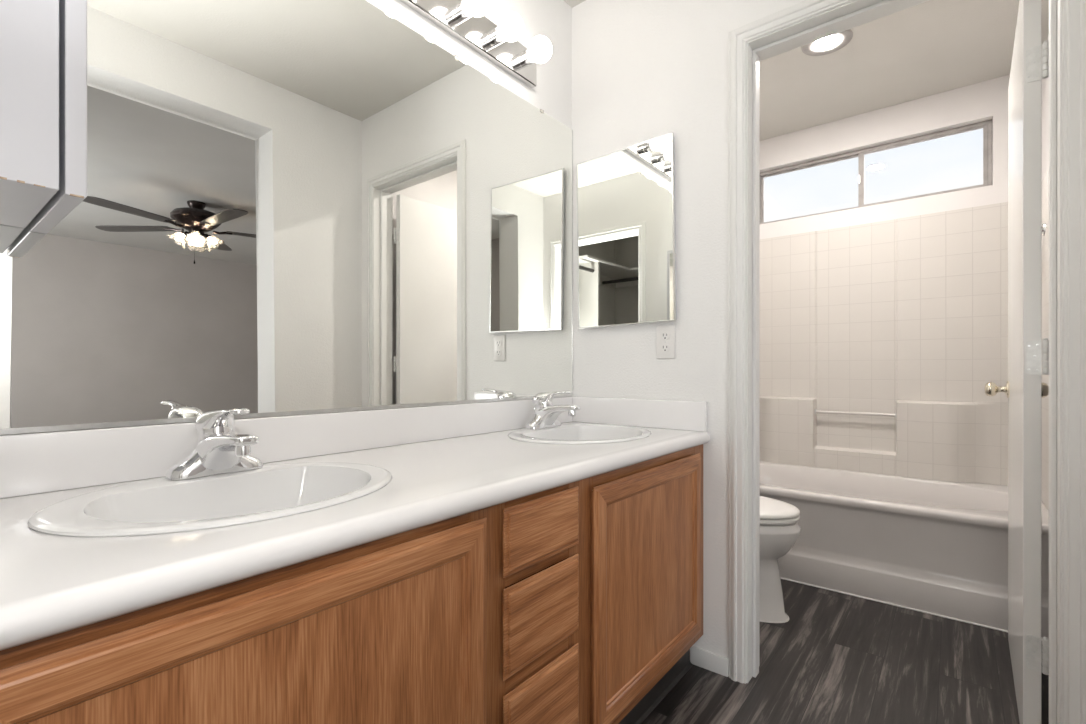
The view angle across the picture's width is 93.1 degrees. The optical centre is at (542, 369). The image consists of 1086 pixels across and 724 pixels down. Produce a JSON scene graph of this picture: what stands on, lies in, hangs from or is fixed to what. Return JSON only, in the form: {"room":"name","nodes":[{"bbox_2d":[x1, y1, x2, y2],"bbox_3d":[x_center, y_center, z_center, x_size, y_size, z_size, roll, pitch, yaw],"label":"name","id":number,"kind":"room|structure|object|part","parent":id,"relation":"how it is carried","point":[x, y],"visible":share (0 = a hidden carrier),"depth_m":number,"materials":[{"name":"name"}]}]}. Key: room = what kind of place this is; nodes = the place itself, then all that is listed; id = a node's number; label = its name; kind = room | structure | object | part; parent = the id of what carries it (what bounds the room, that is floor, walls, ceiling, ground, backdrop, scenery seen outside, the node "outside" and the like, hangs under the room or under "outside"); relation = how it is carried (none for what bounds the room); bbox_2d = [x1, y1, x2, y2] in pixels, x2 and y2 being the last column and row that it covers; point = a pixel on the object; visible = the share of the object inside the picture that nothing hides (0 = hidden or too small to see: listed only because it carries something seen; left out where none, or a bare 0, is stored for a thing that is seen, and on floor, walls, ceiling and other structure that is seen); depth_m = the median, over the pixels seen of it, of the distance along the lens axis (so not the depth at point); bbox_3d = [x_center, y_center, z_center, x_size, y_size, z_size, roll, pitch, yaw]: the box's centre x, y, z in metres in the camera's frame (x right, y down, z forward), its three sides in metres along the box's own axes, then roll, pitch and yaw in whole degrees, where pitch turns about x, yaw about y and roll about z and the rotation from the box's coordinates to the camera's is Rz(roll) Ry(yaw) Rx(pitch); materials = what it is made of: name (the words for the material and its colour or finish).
{"room":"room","nodes":[
{"label":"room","id":0,"kind":"room"},
{"bbox_2d":[4,0,571,434],"bbox_3d":[0.063,-0.231,2.114,0.120,2.470,3.740,0,0,39],"label":"wall","id":1,"kind":"structure","parent":0,"point":[551,19],"depth_m":1.88,"materials":[{"name":"paint"}]},
{"bbox_2d":[0,0,86,233],"bbox_3d":[-0.793,-0.513,0.700,0.292,0.565,0.217,0,0,39],"label":"upper cabinet","id":2,"kind":"object","parent":1,"relation":"attached to","point":[43,43],"visible":1,"depth_m":0.67,"materials":[{"name":"white wood"}]},
{"bbox_3d":[-0.733,-0.513,0.775,0.292,0.565,0.022,0,0,39],"label":"cabinet door","id":3,"kind":"part","parent":2,"relation":"part of","materials":[{"name":"white plastic"}]},
{"bbox_2d":[0,396,571,498],"bbox_3d":[-0.431,0.156,1.385,0.018,0.101,1.736,0,0,39],"label":"backsplash","id":4,"kind":"structure","parent":1,"relation":"attached to","point":[30,463],"depth_m":1.10,"materials":[{"name":"white stone"}]},
{"bbox_2d":[0,0,572,434],"bbox_3d":[-0.429,-0.434,1.395,0.009,1.078,1.755,0,0,39],"label":"wall mirror","id":5,"kind":"object","parent":1,"relation":"attached to","point":[290,207],"visible":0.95,"depth_m":1.19,"materials":[{"name":"silver mirror"}]},
{"bbox_2d":[400,0,551,87],"bbox_3d":[-0.360,-1.090,1.372,0.144,0.116,1.202,0,0,39],"label":"vanity light bar","id":6,"kind":"object","parent":1,"relation":"attached to","point":[465,20],"visible":1,"depth_m":1.64,"materials":[{"name":"metal"}]},
{"bbox_2d":[452,0,489,22],"bbox_3d":[-0.212,-1.096,1.539,0.121,0.082,0.082,0,0,39],"label":"bulb","id":7,"kind":"object","parent":6,"relation":"attached to","point":[463,11],"depth_m":1.54,"materials":[{"name":"white glass"}]},
{"bbox_2d":[488,11,523,46],"bbox_3d":[-0.118,-1.096,1.656,0.121,0.082,0.082,0,0,39],"label":"bulb","id":8,"kind":"object","parent":6,"relation":"attached to","point":[510,26],"depth_m":1.63,"materials":[{"name":"white glass"}]},
{"bbox_2d":[518,35,551,67],"bbox_3d":[-0.025,-1.096,1.774,0.121,0.082,0.082,0,0,39],"label":"bulb","id":9,"kind":"object","parent":6,"relation":"attached to","point":[539,50],"depth_m":1.75,"materials":[{"name":"white glass"}]},
{"bbox_2d":[572,0,804,657],"bbox_3d":[0.751,-0.231,1.653,1.530,2.470,0.120,0,0,39],"label":"wall","id":10,"kind":"structure","parent":0,"point":[643,70],"depth_m":1.78,"materials":[{"name":"paint"}]},
{"bbox_2d":[576,133,676,328],"bbox_3d":[0.301,-0.494,1.921,0.418,0.662,0.023,0,0,39],"label":"medicine cabinet","id":11,"kind":"object","parent":10,"relation":"attached to","point":[626,227],"visible":1,"depth_m":1.90,"materials":[{"name":"silver mirror"}]},
{"bbox_2d":[657,325,674,358],"bbox_3d":[0.434,-0.099,1.824,0.070,0.117,0.008,0,0,39],"label":"power outlet","id":12,"kind":"object","parent":10,"relation":"attached to","point":[665,334],"visible":1,"depth_m":1.82,"materials":[{"name":"plastic"}]},
{"bbox_2d":[661,344,669,351],"bbox_3d":[0.432,-0.077,1.822,0.033,0.030,0.002,0,0,39],"label":"receptacle","id":13,"kind":"object","parent":12,"relation":"attached to","point":[664,347],"depth_m":1.82,"materials":[{"name":"plastic"}]},
{"bbox_2d":[661,332,669,339],"bbox_3d":[0.432,-0.120,1.822,0.033,0.030,0.002,0,0,39],"label":"receptacle","id":14,"kind":"object","parent":12,"relation":"attached to","point":[664,335],"depth_m":1.82,"materials":[{"name":"plastic"}]},
{"bbox_2d":[690,646,728,676],"bbox_3d":[0.557,0.974,1.724,0.128,0.060,0.012,0,0,39],"label":"baseboard","id":15,"kind":"structure","parent":10,"relation":"attached to","point":[708,660],"depth_m":1.72,"materials":[{"name":"paint"}]},
{"bbox_2d":[747,0,1062,723],"bbox_3d":[1.222,-0.024,1.741,0.775,2.055,0.851,0,0,39],"label":"door","id":16,"kind":"structure","parent":10,"relation":"in","point":[1030,357],"depth_m":1.35,"materials":[{"name":"paint"}]},
{"bbox_3d":[1.646,0.070,1.867,0.068,0.062,0.062,0,0,39],"label":"knob","id":17,"kind":"part","parent":16,"relation":"part of","materials":[{"name":"gold metal"}]},
{"bbox_3d":[1.725,0.070,1.803,0.068,0.062,0.062,0,0,39],"label":"knob","id":18,"kind":"part","parent":16,"relation":"part of","materials":[{"name":"gold metal"}]},
{"bbox_2d":[729,0,1085,723],"bbox_3d":[0.930,-0.051,1.422,0.830,2.111,0.017,0,0,39],"label":"door frame","id":19,"kind":"structure","parent":10,"relation":"attached to","point":[1074,11],"depth_m":1.20,"materials":[{"name":"paint"}]},
{"bbox_2d":[564,0,1048,140],"bbox_3d":[0.745,-1.516,1.645,1.770,0.100,3.620,0,0,39],"label":"ceiling","id":20,"kind":"structure","parent":0,"point":[931,47],"depth_m":2.47,"materials":[{"name":"paint"}]},
{"bbox_2d":[802,29,852,55],"bbox_3d":[1.267,-1.461,2.297,0.200,0.008,0.200,0,0,39],"label":"recessed light","id":21,"kind":"object","parent":20,"relation":"in","point":[833,43],"visible":0.8,"depth_m":2.31,"materials":[{"name":"glass"}]},
{"bbox_2d":[641,579,1048,723],"bbox_3d":[2.286,1.044,-0.357,6.680,0.080,5.100,0,0,39],"label":"floor","id":22,"kind":"structure","parent":0,"point":[838,658],"depth_m":1.69,"materials":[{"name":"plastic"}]},
{"bbox_2d":[0,444,702,723],"bbox_3d":[-0.210,0.625,1.219,0.565,0.755,1.753,0,0,39],"label":"vanity cabinet","id":23,"kind":"object","parent":22,"relation":"on","point":[581,601],"visible":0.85,"depth_m":0.84,"materials":[{"name":"brown wood"}]},
{"bbox_3d":[-0.321,0.265,0.676,0.018,0.034,0.594,0,0,39],"label":"rail","id":24,"kind":"part","parent":23,"relation":"part of","materials":[{"name":"brown wood"}]},
{"bbox_3d":[-0.306,0.559,0.671,0.008,0.484,0.527,0,0,39],"label":"cabinet door","id":25,"kind":"part","parent":23,"relation":"part of","materials":[{"name":"brown wood"}]},
{"bbox_3d":[-0.302,0.293,0.668,0.020,0.062,0.637,0,0,39],"label":"rail","id":26,"kind":"part","parent":23,"relation":"part of","materials":[{"name":"brown wood"}]},
{"bbox_2d":[0,396,709,650],"bbox_3d":[-0.209,0.176,1.219,0.572,0.141,1.756,0,0,39],"label":"countertop","id":27,"kind":"structure","parent":23,"relation":"on","point":[444,462],"depth_m":0.88,"materials":[{"name":"white stone"}]},
{"bbox_2d":[28,462,391,536],"bbox_3d":[-0.513,0.272,0.879,0.431,0.145,0.519,0,0,39],"label":"sink","id":28,"kind":"object","parent":27,"relation":"in","point":[161,505],"visible":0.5,"depth_m":0.90,"materials":[{"name":"white ceramic"}]},
{"bbox_2d":[165,408,262,479],"bbox_3d":[-0.593,0.134,0.967,0.192,0.129,0.162,0,0,39],"label":"faucet","id":29,"kind":"object","parent":27,"relation":"on","point":[219,450],"visible":1,"depth_m":0.96,"materials":[{"name":"silver metal"}]},
{"bbox_3d":[-0.602,0.099,0.974,0.163,0.060,0.065,0,0,39],"label":"handle","id":30,"kind":"part","parent":29,"relation":"part of","materials":[{"name":"silver metal"}]},
{"bbox_3d":[-0.585,0.158,0.960,0.171,0.082,0.072,0,0,39],"label":"spout","id":31,"kind":"part","parent":29,"relation":"part of","materials":[{"name":"silver metal"}]},
{"bbox_2d":[525,391,580,428],"bbox_3d":[0.042,0.134,1.760,0.192,0.129,0.162,0,0,39],"label":"faucet","id":32,"kind":"object","parent":27,"relation":"on","point":[546,414],"visible":1,"depth_m":1.75,"materials":[{"name":"silver metal"}]},
{"bbox_3d":[0.033,0.099,1.767,0.163,0.060,0.065,0,0,39],"label":"handle","id":33,"kind":"part","parent":32,"relation":"part of","materials":[{"name":"silver metal"}]},
{"bbox_3d":[0.050,0.158,1.753,0.171,0.082,0.072,0,0,39],"label":"spout","id":34,"kind":"part","parent":32,"relation":"part of","materials":[{"name":"silver metal"}]},
{"bbox_2d":[508,424,650,443],"bbox_3d":[0.122,0.272,1.673,0.431,0.145,0.519,0,0,39],"label":"sink","id":35,"kind":"object","parent":27,"relation":"in","point":[565,433],"visible":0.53,"depth_m":1.77,"materials":[{"name":"white ceramic"}]},
{"bbox_3d":[-0.015,0.259,1.059,0.018,0.021,0.204,0,0,39],"label":"rail","id":36,"kind":"part","parent":23,"relation":"part of","materials":[{"name":"brown wood"}]},
{"bbox_3d":[-0.015,0.392,1.059,0.018,0.040,0.204,0,0,39],"label":"rail","id":37,"kind":"part","parent":23,"relation":"part of","materials":[{"name":"brown wood"}]},
{"bbox_3d":[-0.015,0.599,1.059,0.018,0.040,0.204,0,0,39],"label":"rail","id":38,"kind":"part","parent":23,"relation":"part of","materials":[{"name":"brown wood"}]},
{"bbox_3d":[0.000,0.722,1.046,0.020,0.235,0.241,0,0,39],"label":"drawer","id":39,"kind":"part","parent":23,"relation":"part of","materials":[{"name":"brown wood"}]},
{"bbox_3d":[0.000,0.490,1.046,0.020,0.168,0.241,0,0,39],"label":"drawer","id":40,"kind":"part","parent":23,"relation":"part of","materials":[{"name":"brown wood"}]},
{"bbox_3d":[0.000,0.321,1.046,0.020,0.127,0.241,0,0,39],"label":"drawer","id":41,"kind":"part","parent":23,"relation":"part of","materials":[{"name":"brown wood"}]},
{"bbox_3d":[0.298,0.265,1.449,0.018,0.034,0.604,0,0,39],"label":"rail","id":42,"kind":"part","parent":23,"relation":"part of","materials":[{"name":"brown wood"}]},
{"bbox_3d":[0.314,0.302,1.437,0.020,0.062,0.637,0,0,39],"label":"rail","id":43,"kind":"part","parent":23,"relation":"part of","materials":[{"name":"brown wood"}]},
{"bbox_3d":[0.310,0.564,1.440,0.008,0.475,0.527,0,0,39],"label":"cabinet door","id":44,"kind":"part","parent":23,"relation":"part of","materials":[{"name":"brown wood"}]},
{"bbox_3d":[0.314,0.825,1.437,0.020,0.062,0.637,0,0,39],"label":"rail","id":45,"kind":"part","parent":23,"relation":"part of","materials":[{"name":"brown wood"}]},
{"bbox_3d":[0.298,0.867,1.449,0.018,0.055,0.604,0,0,39],"label":"rail","id":46,"kind":"part","parent":23,"relation":"part of","materials":[{"name":"brown wood"}]},
{"bbox_2d":[760,496,800,622],"bbox_3d":[0.733,0.621,2.264,0.727,0.764,0.444,0,0,39],"label":"toilet","id":47,"kind":"object","parent":22,"relation":"on","point":[780,529],"visible":0.28,"depth_m":2.05,"materials":[{"name":"ceramic"}]},
{"bbox_3d":[0.803,0.592,2.207,0.539,0.018,0.366,0,0,39],"label":"seat","id":48,"kind":"part","parent":47,"relation":"part of","materials":[{"name":"plastic"}]},
{"bbox_3d":[0.803,0.565,2.207,0.539,0.026,0.366,0,0,39],"label":"lid","id":49,"kind":"part","parent":47,"relation":"part of","materials":[{"name":"plastic"}]},
{"bbox_2d":[760,461,1048,639],"bbox_3d":[1.551,0.789,2.652,1.522,0.430,0.793,0,0,39],"label":"bathtub","id":50,"kind":"object","parent":22,"relation":"on","point":[933,547],"visible":0.56,"depth_m":2.23,"materials":[{"name":"ceramic"}]},
{"bbox_2d":[760,166,1048,509],"bbox_3d":[1.554,-0.129,2.656,1.528,1.404,0.788,0,0,39],"label":"tub surround","id":51,"kind":"object","parent":50,"relation":"on","point":[881,342],"visible":0.73,"depth_m":2.84,"materials":[{"name":"tile"}]},
{"bbox_2d":[1042,223,1044,235],"bbox_3d":[2.091,-0.567,2.207,0.085,0.114,0.066,0,0,39],"label":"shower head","id":52,"kind":"object","parent":51,"relation":"attached to","point":[1043,225],"visible":0.26,"depth_m":2.17},
{"bbox_3d":[2.139,-0.129,2.181,0.021,1.404,0.778,0,0,39],"label":"panel","id":53,"kind":"part","parent":51,"relation":"part of","materials":[{"name":"tile"}]},
{"bbox_2d":[760,75,1009,238],"bbox_3d":[1.838,-0.231,3.012,1.530,2.470,0.120,0,0,39],"label":"wall","id":54,"kind":"structure","parent":0,"point":[987,100],"depth_m":2.83,"materials":[{"name":"paint"}]},
{"bbox_2d":[760,120,991,223],"bbox_3d":[1.858,-1.107,3.007,1.154,0.347,0.053,0,0,39],"label":"window","id":55,"kind":"structure","parent":54,"relation":"in","point":[986,126],"depth_m":2.93,"materials":[{"name":"metal"}]},
{"bbox_3d":[1.648,-1.105,3.179,0.577,0.313,0.012,0,0,39],"label":"sash","id":56,"kind":"part","parent":55,"relation":"part of","materials":[{"name":"glass"}]},
{"bbox_3d":[2.064,-1.105,2.826,0.571,0.313,0.012,0,0,39],"label":"sash","id":57,"kind":"part","parent":55,"relation":"part of","materials":[{"name":"glass"}]},
{"bbox_2d":[1042,34,1048,178],"bbox_3d":[1.976,-0.231,1.864,0.120,2.470,1.740,0,0,39],"label":"wall","id":58,"kind":"structure","parent":0,"point":[1045,82],"depth_m":2.32,"materials":[{"name":"paint"}]}
]}

